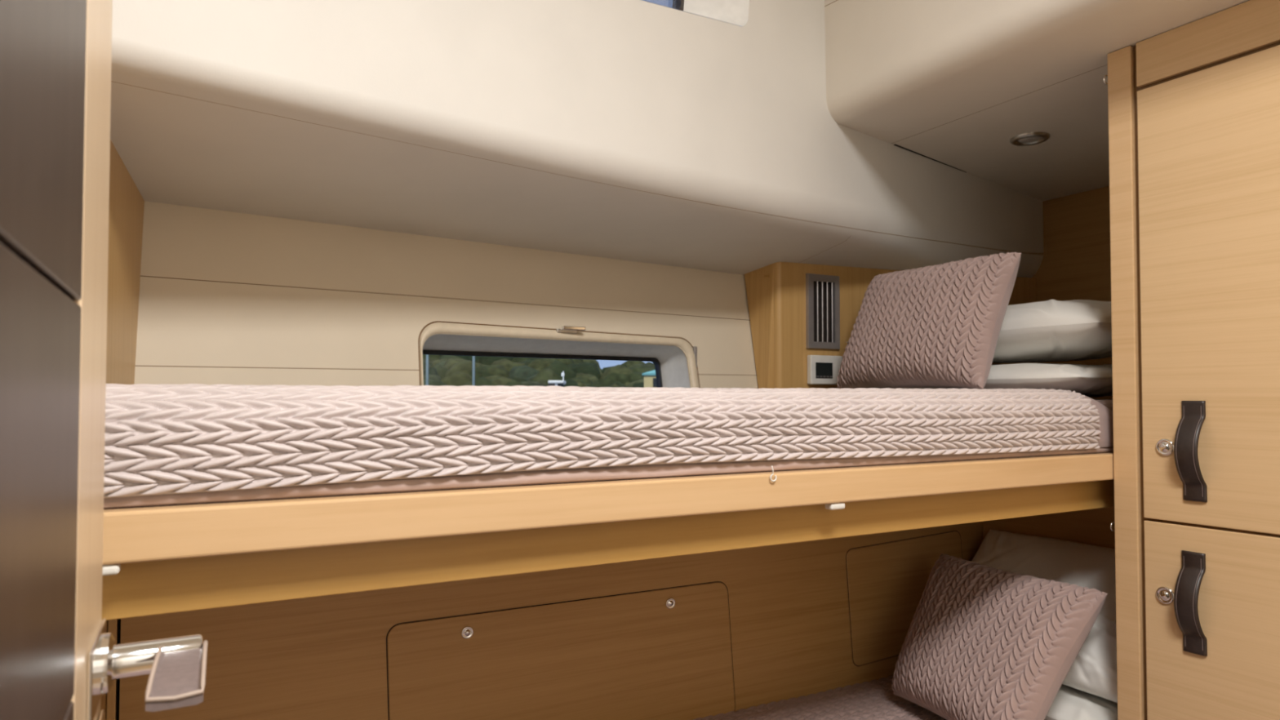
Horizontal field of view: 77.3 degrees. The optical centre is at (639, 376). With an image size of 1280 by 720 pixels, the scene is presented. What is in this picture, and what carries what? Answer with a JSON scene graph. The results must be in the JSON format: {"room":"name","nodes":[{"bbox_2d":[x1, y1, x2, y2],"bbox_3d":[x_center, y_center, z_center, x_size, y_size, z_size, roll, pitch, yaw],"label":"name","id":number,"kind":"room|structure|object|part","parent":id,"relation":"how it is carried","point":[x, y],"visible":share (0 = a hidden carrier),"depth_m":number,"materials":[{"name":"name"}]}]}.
{"room":"boat cabin","nodes":[
{"label":"boat cabin","id":0,"kind":"room"},
{"bbox_2d":[100,139,144,719],"bbox_3d":[-0.631,0.503,0.889,0.020,1.701,0.616,1,-2,-23],"label":"wall","id":1,"kind":"structure","parent":0,"point":[126,203],"depth_m":1.06,"materials":[{"name":"brown wood"}]},
{"bbox_2d":[106,618,118,719],"bbox_3d":[-0.663,0.621,0.999,0.009,0.910,0.021,1,-2,-29],"label":"trim","id":2,"kind":"structure","parent":1,"relation":"attached to","point":[113,624],"depth_m":1.00,"materials":[{"name":"brown wood"}]},
{"bbox_2d":[133,200,758,388],"bbox_3d":[0.169,0.563,1.638,3.287,1.760,0.349,1,-2,-36],"label":"wall","id":3,"kind":"structure","parent":0,"point":[225,297],"depth_m":1.35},
{"bbox_2d":[116,618,120,719],"bbox_3d":[-0.665,0.622,1.016,0.060,0.910,0.009,1,-2,-29],"label":"trim","id":4,"kind":"structure","parent":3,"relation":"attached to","point":[119,620],"depth_m":1.02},
{"bbox_2d":[417,320,700,387],"bbox_3d":[-0.152,-0.002,1.609,0.637,0.192,0.129,1,-2,-36],"label":"window","id":5,"kind":"structure","parent":3,"relation":"in","point":[670,362],"depth_m":1.61,"materials":[{"name":"white plastic"}]},
{"bbox_3d":[-0.185,0.014,1.642,0.562,0.106,0.026,1,-2,-36],"label":"pane","id":6,"kind":"part","parent":5,"relation":"part of","materials":[{"name":"clear glass"}]},
{"bbox_3d":[-0.131,-0.095,1.576,0.048,0.007,0.011,1,-2,-29],"label":"latch lever","id":7,"kind":"part","parent":5,"relation":"part of","materials":[{"name":"silver metal"}]},
{"bbox_2d":[102,452,1114,620],"bbox_3d":[0.394,0.172,1.360,2.164,0.092,0.497,1,-2,-29],"label":"bunk","id":8,"kind":"object","parent":3,"relation":"attached to","point":[178,558],"visible":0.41,"depth_m":0.81,"materials":[{"name":"brown wood"}]},
{"bbox_2d":[103,399,1113,510],"bbox_3d":[0.392,0.091,1.365,2.160,0.104,0.471,1,-2,-29],"label":"mattress","id":9,"kind":"object","parent":8,"relation":"on","point":[533,477],"visible":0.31,"depth_m":0.83,"materials":[{"name":"pink fabric"}]},
{"bbox_2d":[103,383,1113,497],"bbox_3d":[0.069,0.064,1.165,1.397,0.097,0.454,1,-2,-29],"label":"quilt","id":10,"kind":"object","parent":9,"relation":"on","point":[160,439],"visible":1,"depth_m":0.82,"materials":[{"name":"pink fabric"}]},
{"bbox_2d":[837,252,1021,389],"bbox_3d":[0.566,-0.104,1.616,0.176,0.262,0.403,1,-2,-24],"label":"throw cushion","id":11,"kind":"object","parent":10,"relation":"on","point":[938,326],"visible":1,"depth_m":1.51,"materials":[{"name":"pink fabric"}]},
{"bbox_2d":[835,363,1112,397],"bbox_3d":[0.804,0.010,1.734,0.460,0.071,0.600,1,-2,-29],"label":"pillow","id":12,"kind":"object","parent":9,"relation":"on","point":[1088,380],"visible":0.3,"depth_m":1.46,"materials":[{"name":"white fabric"}]},
{"bbox_2d":[845,299,1111,363],"bbox_3d":[0.838,-0.089,1.748,0.482,0.125,0.609,1,-2,-29],"label":"pillow","id":13,"kind":"object","parent":12,"relation":"on","point":[1051,330],"visible":0.34,"depth_m":1.49,"materials":[{"name":"white fabric"}]},
{"bbox_3d":[0.208,0.137,0.986,1.475,0.042,0.022,1,-2,-29],"label":"rail","id":14,"kind":"part","parent":8,"relation":"part of","materials":[{"name":"brown wood"}]},
{"bbox_2d":[769,465,776,481],"bbox_3d":[0.157,0.114,0.943,0.010,0.019,0.002,1,-2,-29],"label":"hook","id":15,"kind":"object","parent":8,"relation":"attached to","point":[771,480],"visible":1,"depth_m":0.94,"materials":[{"name":"white plastic"}]},
{"bbox_2d":[805,273,839,349],"bbox_3d":[0.430,-0.152,1.883,0.097,0.175,0.011,1,-2,-29],"label":"air vent","id":16,"kind":"object","parent":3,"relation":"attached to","point":[822,291],"visible":1,"depth_m":1.88,"materials":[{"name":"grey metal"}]},
{"bbox_2d":[807,355,842,384],"bbox_3d":[0.434,-0.015,1.876,0.098,0.068,0.017,1,-2,-29],"label":"thermostat","id":17,"kind":"object","parent":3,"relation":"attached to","point":[821,369],"visible":0.84,"depth_m":1.86,"materials":[{"name":"white plastic"}]},
{"bbox_2d":[744,262,1037,388],"bbox_3d":[0.688,-0.065,2.091,0.948,0.440,0.110,1,-2,-29],"label":"cabinet","id":18,"kind":"object","parent":3,"relation":"attached to","point":[775,291],"depth_m":1.86,"materials":[{"name":"brown wood"}]},
{"bbox_2d":[119,521,983,719],"bbox_3d":[0.060,0.632,1.401,1.638,0.910,0.020,1,-2,-29],"label":"wall","id":19,"kind":"structure","parent":0,"point":[321,657],"depth_m":1.23,"materials":[{"name":"brown wood"}]},
{"bbox_2d":[386,581,735,719],"bbox_3d":[-0.096,0.489,1.304,0.619,0.251,0.005,1,-2,-29],"label":"access panel","id":20,"kind":"object","parent":19,"relation":"attached to","point":[661,654],"visible":0.96,"depth_m":1.30,"materials":[{"name":"brown wood"}]},
{"bbox_2d":[845,530,962,666],"bbox_3d":[0.565,0.458,1.674,0.356,0.248,0.001,1,-2,-29],"label":"access panel","id":21,"kind":"object","parent":19,"relation":"attached to","point":[886,582],"visible":0.73,"depth_m":1.64,"materials":[{"name":"brown wood"}]},
{"bbox_2d":[110,0,1043,277],"bbox_3d":[0.111,-0.644,1.715,3.381,0.803,0.513,1,-2,-41],"label":"ceiling","id":22,"kind":"structure","parent":0,"point":[637,131],"depth_m":1.23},
{"bbox_2d":[641,0,749,26],"bbox_3d":[0.017,-0.701,1.340,0.442,0.242,0.071,1,-2,-41],"label":"window","id":23,"kind":"structure","parent":22,"relation":"in","point":[735,12],"depth_m":1.43,"materials":[{"name":"white"}]},
{"bbox_3d":[-0.045,-0.679,1.323,0.301,0.153,0.005,1,-2,-41],"label":"pane","id":24,"kind":"part","parent":23,"relation":"part of","materials":[{"name":"clear glass"}]},
{"bbox_2d":[893,144,966,172],"bbox_3d":[0.680,-0.508,1.867,0.328,0.003,0.008,1,-2,-42],"label":"trim","id":25,"kind":"structure","parent":22,"relation":"attached to","point":[894,144],"depth_m":1.84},
{"bbox_2d":[824,0,1249,200],"bbox_3d":[1.454,-0.793,1.157,1.475,0.534,2.475,1,-2,-29],"label":"ceiling","id":26,"kind":"structure","parent":0,"point":[951,82],"depth_m":1.47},
{"bbox_2d":[1009,131,1049,146],"bbox_3d":[0.834,-0.508,1.711,0.077,0.008,0.077,1,-2,-29],"label":"recessed light","id":27,"kind":"object","parent":26,"relation":"in","point":[1033,138],"visible":1,"depth_m":1.70,"materials":[{"name":"metal"}]},
{"bbox_2d":[982,506,1115,548],"bbox_3d":[0.932,0.635,1.508,0.020,0.910,0.640,1,-2,-29],"label":"wall","id":28,"kind":"structure","parent":0,"point":[1087,526],"depth_m":1.61,"materials":[{"name":"brown wood"}]},
{"bbox_2d":[1031,186,1112,399],"bbox_3d":[1.338,0.022,1.916,0.020,1.056,0.950,1,-2,-29],"label":"wall","id":29,"kind":"structure","parent":0,"point":[1076,264],"depth_m":2.17,"materials":[{"name":"brown wood"}]},
{"bbox_3d":[0.648,1.385,0.753,3.320,0.030,2.750,1,-2,-29],"label":"floor","id":30,"kind":"structure","parent":0,"visible":0},
{"bbox_2d":[0,0,208,719],"bbox_3d":[-0.087,0.357,0.075,0.088,1.870,0.932,1,-2,-29],"label":"door","id":31,"kind":"structure","parent":30,"relation":"on","point":[58,657],"depth_m":0.31,"materials":[{"name":"brown wood"}]},
{"bbox_3d":[-0.070,0.355,0.013,0.006,1.870,0.806,1,-2,-29],"label":"panel","id":32,"kind":"part","parent":31,"relation":"part of","materials":[{"name":"brown wood"}]},
{"bbox_3d":[-0.303,0.163,0.447,0.002,0.039,0.075,1,-2,-29],"label":"rose plate","id":33,"kind":"part","parent":31,"relation":"part of","materials":[{"name":"silver metal"}]},
{"bbox_3d":[-0.303,0.218,0.445,0.002,0.040,0.075,1,-2,-29],"label":"key plate","id":34,"kind":"part","parent":31,"relation":"part of","materials":[{"name":"silver metal"}]},
{"bbox_3d":[-0.283,0.164,0.469,0.047,0.019,0.019,1,-2,-29],"label":"stem","id":35,"kind":"part","parent":31,"relation":"part of","materials":[{"name":"silver metal"}]},
{"bbox_2d":[1102,0,1279,719],"bbox_3d":[1.141,0.425,1.057,0.528,1.905,0.758,1,-2,-29],"label":"locker","id":36,"kind":"object","parent":30,"relation":"on","point":[1194,107],"visible":1,"depth_m":1.17,"materials":[{"name":"brown wood"}]},
{"bbox_3d":[0.776,0.431,1.259,0.030,1.905,0.036,1,-2,-29],"label":"post","id":37,"kind":"part","parent":36,"relation":"part of","materials":[{"name":"brown wood"}]},
{"bbox_3d":[0.798,0.330,1.162,0.028,0.146,0.031,1,-2,-29],"label":"handle","id":38,"kind":"part","parent":36,"relation":"part of","materials":[{"name":"brown leather"}]},
{"bbox_3d":[0.800,0.108,1.164,0.028,0.146,0.031,1,-2,-29],"label":"handle","id":39,"kind":"part","parent":36,"relation":"part of","materials":[{"name":"brown leather"}]},
{"bbox_3d":[0.947,-0.496,0.954,0.009,0.069,0.686,1,-2,-29],"label":"head rail","id":40,"kind":"part","parent":36,"relation":"part of","materials":[{"name":"brown wood"}]},
{"bbox_3d":[0.947,-0.122,0.945,0.009,0.664,0.686,1,-2,-29],"label":"door","id":41,"kind":"part","parent":36,"relation":"part of","materials":[{"name":"brown wood"}]},
{"bbox_3d":[0.947,0.754,0.921,0.009,1.081,0.686,1,-2,-29],"label":"door","id":42,"kind":"part","parent":36,"relation":"part of","materials":[{"name":"brown wood"}]},
{"bbox_3d":[0.244,1.017,1.047,1.619,0.722,0.759,1,-2,-29],"label":"bunk","id":43,"kind":"object","parent":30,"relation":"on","visible":0},
{"bbox_3d":[0.238,0.658,1.066,1.612,0.080,0.731,1,-2,-29],"label":"mattress","id":44,"kind":"object","parent":43,"relation":"on","visible":0},
{"bbox_2d":[693,675,946,719],"bbox_3d":[0.115,0.596,0.998,1.325,0.013,0.736,1,-2,-29],"label":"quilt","id":45,"kind":"object","parent":44,"relation":"on","point":[874,700],"visible":0.81,"depth_m":1.47,"materials":[{"name":"pink fabric"}]},
{"bbox_2d":[891,553,1107,719],"bbox_3d":[0.588,0.470,1.402,0.268,0.248,0.351,1,-2,-29],"label":"throw cushion","id":46,"kind":"object","parent":45,"relation":"on","point":[981,642],"visible":1,"depth_m":1.32,"materials":[{"name":"pink fabric"}]},
{"bbox_2d":[1044,684,1117,719],"bbox_3d":[0.751,0.579,1.506,0.260,0.055,0.400,1,-2,-29],"label":"pillow","id":47,"kind":"object","parent":44,"relation":"on","point":[1069,703],"visible":0.13,"depth_m":1.35,"materials":[{"name":"white fabric"}]},
{"bbox_2d":[971,529,1117,702],"bbox_3d":[0.787,0.436,1.527,0.231,0.227,0.441,1,-2,-29],"label":"pillow","id":48,"kind":"object","parent":47,"relation":"on","point":[1093,671],"visible":0.31,"depth_m":1.49,"materials":[{"name":"white fabric"}]},
{"label":"outside","id":49,"kind":"structure","parent":0,"visible":0},
{"label":"harbour water","id":50,"kind":"object","parent":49,"visible":0},
{"bbox_2d":[426,354,428,385],"bbox_3d":[-6.686,0.583,25.119,0.081,5.250,0.081,1,-2,-29],"label":"mooring pole","id":51,"kind":"object","parent":50,"relation":"in","point":[427,355],"visible":0.02,"depth_m":25.11,"materials":[{"name":"grey metal"}]},
{"bbox_2d":[471,355,475,386],"bbox_3d":[-5.296,0.591,25.448,0.081,5.250,0.081,1,-2,-29],"label":"mooring pole","id":52,"kind":"object","parent":50,"relation":"in","point":[473,357],"visible":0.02,"depth_m":25.44,"materials":[{"name":"grey metal"}]},
{"bbox_2d":[547,371,565,386],"bbox_3d":[-3.683,1.325,33.798,4.800,3.121,1.800,0,-2,0],"label":"motor boat","id":53,"kind":"object","parent":50,"relation":"on","point":[551,383],"visible":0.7,"depth_m":33.33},
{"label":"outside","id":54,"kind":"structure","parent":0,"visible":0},
{"bbox_3d":[0.085,1.514,71.470,82.708,4.814,65.097,1,-2,-29],"label":"ground","id":55,"kind":"structure","parent":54,"visible":0},
{"bbox_2d":[422,354,655,387],"bbox_3d":[-1.653,0.079,64.813,63.081,9.949,47.618,1,-2,-29],"label":"forest","id":56,"kind":"object","parent":55,"relation":"on","point":[443,370],"visible":0.08,"depth_m":65.44,"materials":[{"name":"green plant"}]},
{"bbox_2d":[642,369,657,387],"bbox_3d":[1.300,1.352,46.275,2.350,3.520,2.800,0,-2,0],"label":"house","id":57,"kind":"structure","parent":55,"relation":"on","point":[650,378],"depth_m":45.00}
]}

